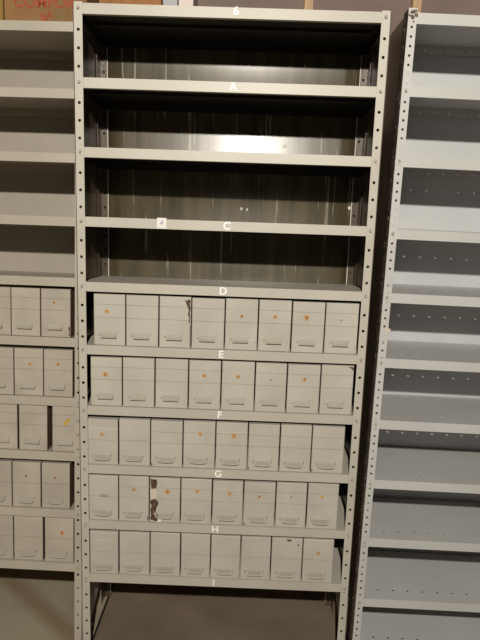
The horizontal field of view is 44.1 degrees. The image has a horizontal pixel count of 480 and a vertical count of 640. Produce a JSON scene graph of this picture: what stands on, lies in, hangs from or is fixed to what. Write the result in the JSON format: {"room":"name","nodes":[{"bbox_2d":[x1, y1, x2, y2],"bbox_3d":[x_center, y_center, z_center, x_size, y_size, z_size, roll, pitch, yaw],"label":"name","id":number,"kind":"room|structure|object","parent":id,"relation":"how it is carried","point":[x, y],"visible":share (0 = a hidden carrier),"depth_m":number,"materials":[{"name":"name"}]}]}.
{"room":"storage room","nodes":[
{"label":"storage room","id":0,"kind":"room"},
{"bbox_2d":[0,568,417,639],"bbox_3d":[-0.100,1.691,-0.487,9.000,0.055,7.750,2,10,1],"label":"floor","id":1,"kind":"structure","parent":0,"point":[34,604],"depth_m":2.32,"materials":[{"name":"concrete"}]},
{"bbox_2d":[0,20,100,639],"bbox_3d":[-0.985,0.062,2.166,0.919,2.128,0.437,2,10,2],"label":"shelving unit","id":2,"kind":"object","parent":1,"relation":"on","point":[38,245],"visible":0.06,"depth_m":2.19,"materials":[{"name":"grey metal"}]},
{"bbox_2d":[0,0,4,19],"bbox_3d":[-0.919,-1.056,2.027,0.300,0.164,0.198,2,10,2],"label":"carton","id":3,"kind":"object","parent":2,"relation":"on","point":[2,14],"visible":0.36,"depth_m":1.93,"materials":[{"name":"brown cardboard"}]},
{"bbox_2d":[0,515,13,558],"bbox_3d":[-0.854,0.755,2.237,0.106,0.180,0.299,2,10,2],"label":"file box","id":4,"kind":"object","parent":2,"relation":"on","point":[6,521],"visible":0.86,"depth_m":2.10,"materials":[{"name":"grey cardboard"}]},
{"bbox_2d":[0,458,14,505],"bbox_3d":[-0.847,0.557,2.211,0.100,0.180,0.299,2,10,2],"label":"file box","id":5,"kind":"object","parent":2,"relation":"on","point":[6,477],"visible":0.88,"depth_m":2.08,"materials":[{"name":"grey cardboard"}]},
{"bbox_2d":[0,403,18,448],"bbox_3d":[-0.818,0.352,2.188,0.101,0.180,0.298,2,10,2],"label":"file box","id":6,"kind":"object","parent":2,"relation":"on","point":[9,413],"visible":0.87,"depth_m":2.05,"materials":[{"name":"grey cardboard"}]},
{"bbox_2d":[0,344,19,394],"bbox_3d":[-0.823,0.159,2.166,0.100,0.180,0.298,2,10,2],"label":"file box","id":7,"kind":"object","parent":2,"relation":"on","point":[7,375],"visible":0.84,"depth_m":2.03,"materials":[{"name":"grey cardboard"}]},
{"bbox_2d":[0,284,22,334],"bbox_3d":[-0.823,-0.047,2.140,0.101,0.180,0.298,2,10,2],"label":"file box","id":8,"kind":"object","parent":2,"relation":"on","point":[5,289],"visible":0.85,"depth_m":2.01,"materials":[{"name":"grey cardboard"}]},
{"bbox_2d":[12,459,43,506],"bbox_3d":[-0.744,0.561,2.208,0.099,0.180,0.299,2,10,2],"label":"file box","id":9,"kind":"object","parent":2,"relation":"on","point":[27,473],"visible":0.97,"depth_m":2.07,"materials":[{"name":"grey cardboard"}]},
{"bbox_2d":[14,515,44,559],"bbox_3d":[-0.746,0.759,2.235,0.103,0.180,0.299,2,10,2],"label":"file box","id":10,"kind":"object","parent":2,"relation":"on","point":[29,531],"visible":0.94,"depth_m":2.10,"materials":[{"name":"grey cardboard"}]},
{"bbox_2d":[11,285,51,335],"bbox_3d":[-0.720,-0.043,2.136,0.098,0.180,0.298,2,10,2],"label":"file box","id":11,"kind":"object","parent":2,"relation":"on","point":[25,299],"visible":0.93,"depth_m":2.00,"materials":[{"name":"grey cardboard"}]},
{"bbox_2d":[14,345,49,395],"bbox_3d":[-0.720,0.163,2.163,0.099,0.180,0.298,2,10,2],"label":"file box","id":12,"kind":"object","parent":2,"relation":"on","point":[29,359],"visible":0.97,"depth_m":2.03,"materials":[{"name":"grey cardboard"}]},
{"bbox_2d":[19,404,52,450],"bbox_3d":[-0.712,0.356,2.185,0.098,0.180,0.298,2,10,2],"label":"file box","id":13,"kind":"object","parent":2,"relation":"on","point":[35,421],"visible":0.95,"depth_m":2.05,"materials":[{"name":"grey cardboard"}]},
{"bbox_2d":[4,0,98,21],"bbox_3d":[-0.629,-1.050,2.017,0.272,0.174,0.200,2,10,2],"label":"carton","id":14,"kind":"object","parent":2,"relation":"on","point":[26,10],"visible":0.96,"depth_m":1.93,"materials":[{"name":"brown cardboard"}]},
{"bbox_2d":[41,286,77,337],"bbox_3d":[-0.618,-0.039,2.133,0.100,0.180,0.298,2,10,2],"label":"file box","id":15,"kind":"object","parent":2,"relation":"on","point":[57,302],"visible":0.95,"depth_m":2.00,"materials":[{"name":"grey cardboard"}]},
{"bbox_2d":[42,460,78,507],"bbox_3d":[-0.641,0.565,2.208,0.099,0.180,0.299,2,10,2],"label":"file box","id":16,"kind":"object","parent":2,"relation":"on","point":[58,477],"visible":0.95,"depth_m":2.08,"materials":[{"name":"grey cardboard"}]},
{"bbox_2d":[44,346,78,396],"bbox_3d":[-0.617,0.167,2.159,0.099,0.180,0.298,2,10,2],"label":"file box","id":17,"kind":"object","parent":2,"relation":"on","point":[59,362],"visible":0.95,"depth_m":2.02,"materials":[{"name":"grey cardboard"}]},
{"bbox_2d":[45,517,78,561],"bbox_3d":[-0.635,0.763,2.229,0.102,0.180,0.299,2,10,2],"label":"file box","id":18,"kind":"object","parent":2,"relation":"on","point":[59,532],"visible":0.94,"depth_m":2.09,"materials":[{"name":"grey cardboard"}]},
{"bbox_2d":[52,406,78,451],"bbox_3d":[-0.596,0.360,2.180,0.098,0.180,0.298,2,10,2],"label":"file box","id":19,"kind":"object","parent":2,"relation":"on","point":[63,417],"visible":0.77,"depth_m":2.04,"materials":[{"name":"grey cardboard"}]},
{"bbox_2d":[73,1,391,639],"bbox_3d":[-0.057,0.114,2.053,0.922,2.130,0.328,2,10,1],"label":"shelving unit","id":20,"kind":"object","parent":1,"relation":"on","point":[220,151],"visible":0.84,"depth_m":2.02,"materials":[{"name":"grey metal"}]},
{"bbox_2d":[88,415,120,464],"bbox_3d":[-0.452,0.380,2.092,0.101,0.158,0.291,2,10,1],"label":"file box","id":21,"kind":"object","parent":20,"relation":"on","point":[103,430],"visible":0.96,"depth_m":1.96,"materials":[{"name":"grey cardboard"}]},
{"bbox_2d":[89,473,119,519],"bbox_3d":[-0.458,0.576,2.130,0.099,0.160,0.291,2,10,1],"label":"file box","id":22,"kind":"object","parent":20,"relation":"on","point":[103,488],"visible":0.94,"depth_m":2.00,"materials":[{"name":"grey cardboard"}]},
{"bbox_2d":[90,529,119,573],"bbox_3d":[-0.464,0.775,2.163,0.097,0.157,0.291,2,10,1],"label":"file box","id":23,"kind":"object","parent":20,"relation":"on","point":[104,543],"visible":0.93,"depth_m":2.03,"materials":[{"name":"grey cardboard"}]},
{"bbox_2d":[91,354,123,405],"bbox_3d":[-0.432,0.177,2.055,0.101,0.162,0.290,2,10,1],"label":"file box","id":24,"kind":"object","parent":20,"relation":"on","point":[106,370],"visible":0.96,"depth_m":1.92,"materials":[{"name":"grey cardboard"}]},
{"bbox_2d":[94,292,128,345],"bbox_3d":[-0.414,-0.024,2.019,0.100,0.165,0.290,2,10,1],"label":"file box","id":25,"kind":"object","parent":20,"relation":"on","point":[109,307],"visible":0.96,"depth_m":1.89,"materials":[{"name":"grey cardboard"}]},
{"bbox_2d":[99,0,162,4],"bbox_3d":[-0.331,-0.998,1.882,0.190,0.103,0.190,2,10,1],"label":"carton","id":26,"kind":"object","parent":20,"relation":"on","point":[143,2],"visible":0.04,"depth_m":1.79,"materials":[{"name":"brown cardboard"}]},
{"bbox_2d":[119,474,149,521],"bbox_3d":[-0.355,0.579,2.127,0.100,0.162,0.291,2,10,1],"label":"file box","id":27,"kind":"object","parent":20,"relation":"on","point":[134,490],"visible":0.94,"depth_m":1.99,"materials":[{"name":"grey cardboard"}]},
{"bbox_2d":[120,530,150,574],"bbox_3d":[-0.360,0.778,2.165,0.103,0.157,0.291,2,10,1],"label":"file box","id":28,"kind":"object","parent":20,"relation":"on","point":[135,545],"visible":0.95,"depth_m":2.03,"materials":[{"name":"grey cardboard"}]},
{"bbox_2d":[119,416,152,465],"bbox_3d":[-0.346,0.382,2.092,0.102,0.161,0.291,2,10,1],"label":"file box","id":29,"kind":"object","parent":20,"relation":"on","point":[134,431],"visible":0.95,"depth_m":1.96,"materials":[{"name":"grey cardboard"}]},
{"bbox_2d":[123,356,156,406],"bbox_3d":[-0.327,0.180,2.053,0.102,0.164,0.290,2,10,1],"label":"file box","id":30,"kind":"object","parent":20,"relation":"on","point":[139,372],"visible":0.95,"depth_m":1.92,"materials":[{"name":"grey cardboard"}]},
{"bbox_2d":[126,293,161,346],"bbox_3d":[-0.309,-0.020,2.016,0.102,0.165,0.290,2,10,1],"label":"file box","id":31,"kind":"object","parent":20,"relation":"on","point":[142,309],"visible":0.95,"depth_m":1.88,"materials":[{"name":"grey cardboard"}]},
{"bbox_2d":[150,476,181,522],"bbox_3d":[-0.251,0.584,2.125,0.102,0.160,0.291,2,10,1],"label":"file box","id":32,"kind":"object","parent":20,"relation":"on","point":[165,491],"visible":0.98,"depth_m":1.99,"materials":[{"name":"grey cardboard"}]},
{"bbox_2d":[150,531,181,575],"bbox_3d":[-0.255,0.781,2.162,0.101,0.160,0.291,2,10,1],"label":"file box","id":33,"kind":"object","parent":20,"relation":"on","point":[165,558],"visible":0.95,"depth_m":2.03,"materials":[{"name":"grey cardboard"}]},
{"bbox_2d":[151,417,184,466],"bbox_3d":[-0.240,0.387,2.088,0.104,0.160,0.291,2,10,1],"label":"file box","id":34,"kind":"object","parent":20,"relation":"on","point":[167,434],"visible":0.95,"depth_m":1.96,"materials":[{"name":"grey cardboard"}]},
{"bbox_2d":[163,0,178,5],"bbox_3d":[-0.210,-0.985,1.862,0.045,0.093,0.150,2,10,1],"label":"carton","id":35,"kind":"object","parent":20,"relation":"on","point":[165,2],"visible":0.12,"depth_m":1.79,"materials":[{"name":"white cardboard"}]},
{"bbox_2d":[155,357,189,407],"bbox_3d":[-0.220,0.183,2.054,0.105,0.164,0.290,2,10,1],"label":"file box","id":36,"kind":"object","parent":20,"relation":"on","point":[172,373],"visible":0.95,"depth_m":1.92,"materials":[{"name":"grey cardboard"}]},
{"bbox_2d":[159,294,193,347],"bbox_3d":[-0.204,-0.017,2.017,0.100,0.165,0.290,2,10,1],"label":"file box","id":37,"kind":"object","parent":20,"relation":"on","point":[175,326],"visible":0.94,"depth_m":1.89,"materials":[{"name":"grey cardboard"}]},
{"bbox_2d":[179,0,197,5],"bbox_3d":[-0.162,-0.983,1.861,0.045,0.093,0.150,2,10,1],"label":"carton","id":38,"kind":"object","parent":20,"relation":"on","point":[181,2],"visible":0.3,"depth_m":1.79,"materials":[{"name":"beige cardboard"}]},
{"bbox_2d":[181,532,211,577],"bbox_3d":[-0.150,0.784,2.160,0.099,0.161,0.291,2,10,1],"label":"file box","id":39,"kind":"object","parent":20,"relation":"on","point":[195,547],"visible":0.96,"depth_m":2.03,"materials":[{"name":"grey cardboard"}]},
{"bbox_2d":[181,477,213,523],"bbox_3d":[-0.145,0.587,2.124,0.102,0.161,0.291,2,10,1],"label":"file box","id":40,"kind":"object","parent":20,"relation":"on","point":[196,492],"visible":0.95,"depth_m":1.99,"materials":[{"name":"grey cardboard"}]},
{"bbox_2d":[183,418,216,468],"bbox_3d":[-0.133,0.389,2.088,0.104,0.162,0.291,2,10,1],"label":"file box","id":41,"kind":"object","parent":20,"relation":"on","point":[199,446],"visible":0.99,"depth_m":1.96,"materials":[{"name":"grey cardboard"}]},
{"bbox_2d":[189,358,222,409],"bbox_3d":[-0.112,0.188,2.052,0.102,0.163,0.290,2,10,1],"label":"file box","id":42,"kind":"object","parent":20,"relation":"on","point":[205,375],"visible":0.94,"depth_m":1.92,"materials":[{"name":"grey cardboard"}]},
{"bbox_2d":[191,295,226,348],"bbox_3d":[-0.099,-0.012,2.015,0.103,0.163,0.290,2,10,1],"label":"file box","id":43,"kind":"object","parent":20,"relation":"on","point":[208,312],"visible":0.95,"depth_m":1.88,"materials":[{"name":"grey cardboard"}]},
{"bbox_2d":[210,533,240,578],"bbox_3d":[-0.048,0.789,2.160,0.099,0.159,0.291,2,10,1],"label":"file box","id":44,"kind":"object","parent":20,"relation":"on","point":[225,548],"visible":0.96,"depth_m":2.03,"materials":[{"name":"grey cardboard"}]},
{"bbox_2d":[212,478,242,524],"bbox_3d":[-0.039,0.593,2.125,0.101,0.157,0.291,2,10,1],"label":"file box","id":45,"kind":"object","parent":20,"relation":"on","point":[227,493],"visible":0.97,"depth_m":1.99,"materials":[{"name":"grey cardboard"}]},
{"bbox_2d":[215,419,247,469],"bbox_3d":[-0.025,0.393,2.088,0.103,0.162,0.291,2,10,1],"label":"file box","id":46,"kind":"object","parent":20,"relation":"on","point":[231,435],"visible":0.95,"depth_m":1.96,"materials":[{"name":"grey cardboard"}]},
{"bbox_2d":[221,359,254,410],"bbox_3d":[-0.004,0.191,2.051,0.105,0.164,0.290,2,10,1],"label":"file box","id":47,"kind":"object","parent":20,"relation":"on","point":[238,376],"visible":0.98,"depth_m":1.92,"materials":[{"name":"grey cardboard"}]},
{"bbox_2d":[225,296,257,350],"bbox_3d":[0.007,-0.009,2.015,0.102,0.165,0.290,2,10,1],"label":"file box","id":48,"kind":"object","parent":20,"relation":"on","point":[241,323],"visible":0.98,"depth_m":1.88,"materials":[{"name":"grey cardboard"}]},
{"bbox_2d":[240,535,270,579],"bbox_3d":[0.055,0.792,2.158,0.100,0.159,0.291,2,10,1],"label":"file box","id":49,"kind":"object","parent":20,"relation":"on","point":[255,549],"visible":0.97,"depth_m":2.02,"materials":[{"name":"grey cardboard"}]},
{"bbox_2d":[243,479,275,526],"bbox_3d":[0.067,0.597,2.122,0.104,0.158,0.291,2,10,1],"label":"file box","id":50,"kind":"object","parent":20,"relation":"on","point":[259,495],"visible":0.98,"depth_m":1.99,"materials":[{"name":"grey cardboard"}]},
{"bbox_2d":[248,421,279,470],"bbox_3d":[0.081,0.398,2.086,0.101,0.161,0.291,2,10,1],"label":"file box","id":51,"kind":"object","parent":20,"relation":"on","point":[263,436],"visible":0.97,"depth_m":1.95,"materials":[{"name":"grey cardboard"}]},
{"bbox_2d":[254,360,286,411],"bbox_3d":[0.102,0.196,2.048,0.099,0.163,0.290,2,10,1],"label":"file box","id":52,"kind":"object","parent":20,"relation":"on","point":[270,376],"visible":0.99,"depth_m":1.92,"materials":[{"name":"grey cardboard"}]},
{"bbox_2d":[257,297,291,351],"bbox_3d":[0.113,-0.005,2.013,0.102,0.165,0.290,2,10,1],"label":"file box","id":53,"kind":"object","parent":20,"relation":"on","point":[274,314],"visible":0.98,"depth_m":1.88,"materials":[{"name":"grey cardboard"}]},
{"bbox_2d":[270,536,302,580],"bbox_3d":[0.161,0.796,2.156,0.104,0.159,0.291,2,10,1],"label":"file box","id":54,"kind":"object","parent":20,"relation":"on","point":[286,552],"visible":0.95,"depth_m":2.02,"materials":[{"name":"grey cardboard"}]},
{"bbox_2d":[274,481,306,527],"bbox_3d":[0.174,0.599,2.122,0.101,0.160,0.291,2,10,1],"label":"file box","id":55,"kind":"object","parent":20,"relation":"on","point":[290,496],"visible":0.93,"depth_m":1.99,"materials":[{"name":"grey cardboard"}]},
{"bbox_2d":[278,422,311,471],"bbox_3d":[0.185,0.401,2.084,0.101,0.162,0.291,2,10,1],"label":"file box","id":56,"kind":"object","parent":20,"relation":"on","point":[295,438],"visible":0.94,"depth_m":1.95,"materials":[{"name":"grey cardboard"}]},
{"bbox_2d":[285,362,320,413],"bbox_3d":[0.207,0.200,2.047,0.104,0.162,0.290,2,10,1],"label":"file box","id":57,"kind":"object","parent":20,"relation":"on","point":[303,378],"visible":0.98,"depth_m":1.92,"materials":[{"name":"grey cardboard"}]},
{"bbox_2d":[290,299,325,352],"bbox_3d":[0.219,0.000,2.010,0.101,0.163,0.290,2,10,1],"label":"file box","id":58,"kind":"object","parent":20,"relation":"on","point":[307,315],"visible":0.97,"depth_m":1.88,"materials":[{"name":"grey cardboard"}]},
{"bbox_2d":[301,537,333,582],"bbox_3d":[0.268,0.800,2.155,0.103,0.159,0.291,2,10,1],"label":"file box","id":59,"kind":"object","parent":20,"relation":"on","point":[317,553],"visible":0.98,"depth_m":2.02,"materials":[{"name":"grey cardboard"}]},
{"bbox_2d":[305,482,338,528],"bbox_3d":[0.279,0.602,2.119,0.102,0.162,0.291,2,10,1],"label":"file box","id":60,"kind":"object","parent":20,"relation":"on","point":[322,497],"visible":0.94,"depth_m":1.99,"materials":[{"name":"grey cardboard"}]},
{"bbox_2d":[310,423,344,472],"bbox_3d":[0.292,0.405,2.085,0.105,0.161,0.291,2,10,1],"label":"file box","id":61,"kind":"object","parent":20,"relation":"on","point":[327,441],"visible":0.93,"depth_m":1.95,"materials":[{"name":"grey cardboard"}]},
{"bbox_2d":[318,363,353,414],"bbox_3d":[0.315,0.203,2.046,0.103,0.164,0.290,2,10,1],"label":"file box","id":62,"kind":"object","parent":20,"relation":"on","point":[336,380],"visible":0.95,"depth_m":1.91,"materials":[{"name":"grey cardboard"}]},
{"bbox_2d":[323,300,358,353],"bbox_3d":[0.325,0.004,2.011,0.103,0.163,0.290,2,10,1],"label":"file box","id":63,"kind":"object","parent":20,"relation":"on","point":[341,317],"visible":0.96,"depth_m":1.88,"materials":[{"name":"grey cardboard"}]},
{"bbox_2d":[336,8,479,639],"bbox_3d":[0.885,0.157,1.998,0.945,2.130,0.333,2,10,0],"label":"shelving unit","id":64,"kind":"object","parent":1,"relation":"on","point":[415,567],"visible":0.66,"depth_m":2.03,"materials":[{"name":"grey metal"}]},
{"bbox_2d":[198,0,479,34],"bbox_3d":[0.023,-0.606,3.056,9.000,3.100,0.050,2,10,1],"label":"wall","id":65,"kind":"structure","parent":0,"point":[397,8],"depth_m":2.85,"materials":[{"name":"brown paint"}]},
{"bbox_2d":[304,0,312,9],"bbox_3d":[0.295,-0.587,3.003,0.040,3.100,0.050,2,10,1],"label":"trim","id":66,"kind":"structure","parent":65,"relation":"attached to","point":[308,4],"depth_m":2.81,"materials":[{"name":"brown wood"}]},
{"bbox_2d":[410,0,421,12],"bbox_3d":[0.807,-0.568,2.998,0.040,3.100,0.050,2,10,1],"label":"trim","id":67,"kind":"structure","parent":65,"relation":"attached to","point":[414,3],"depth_m":2.80,"materials":[{"name":"brown wood"}]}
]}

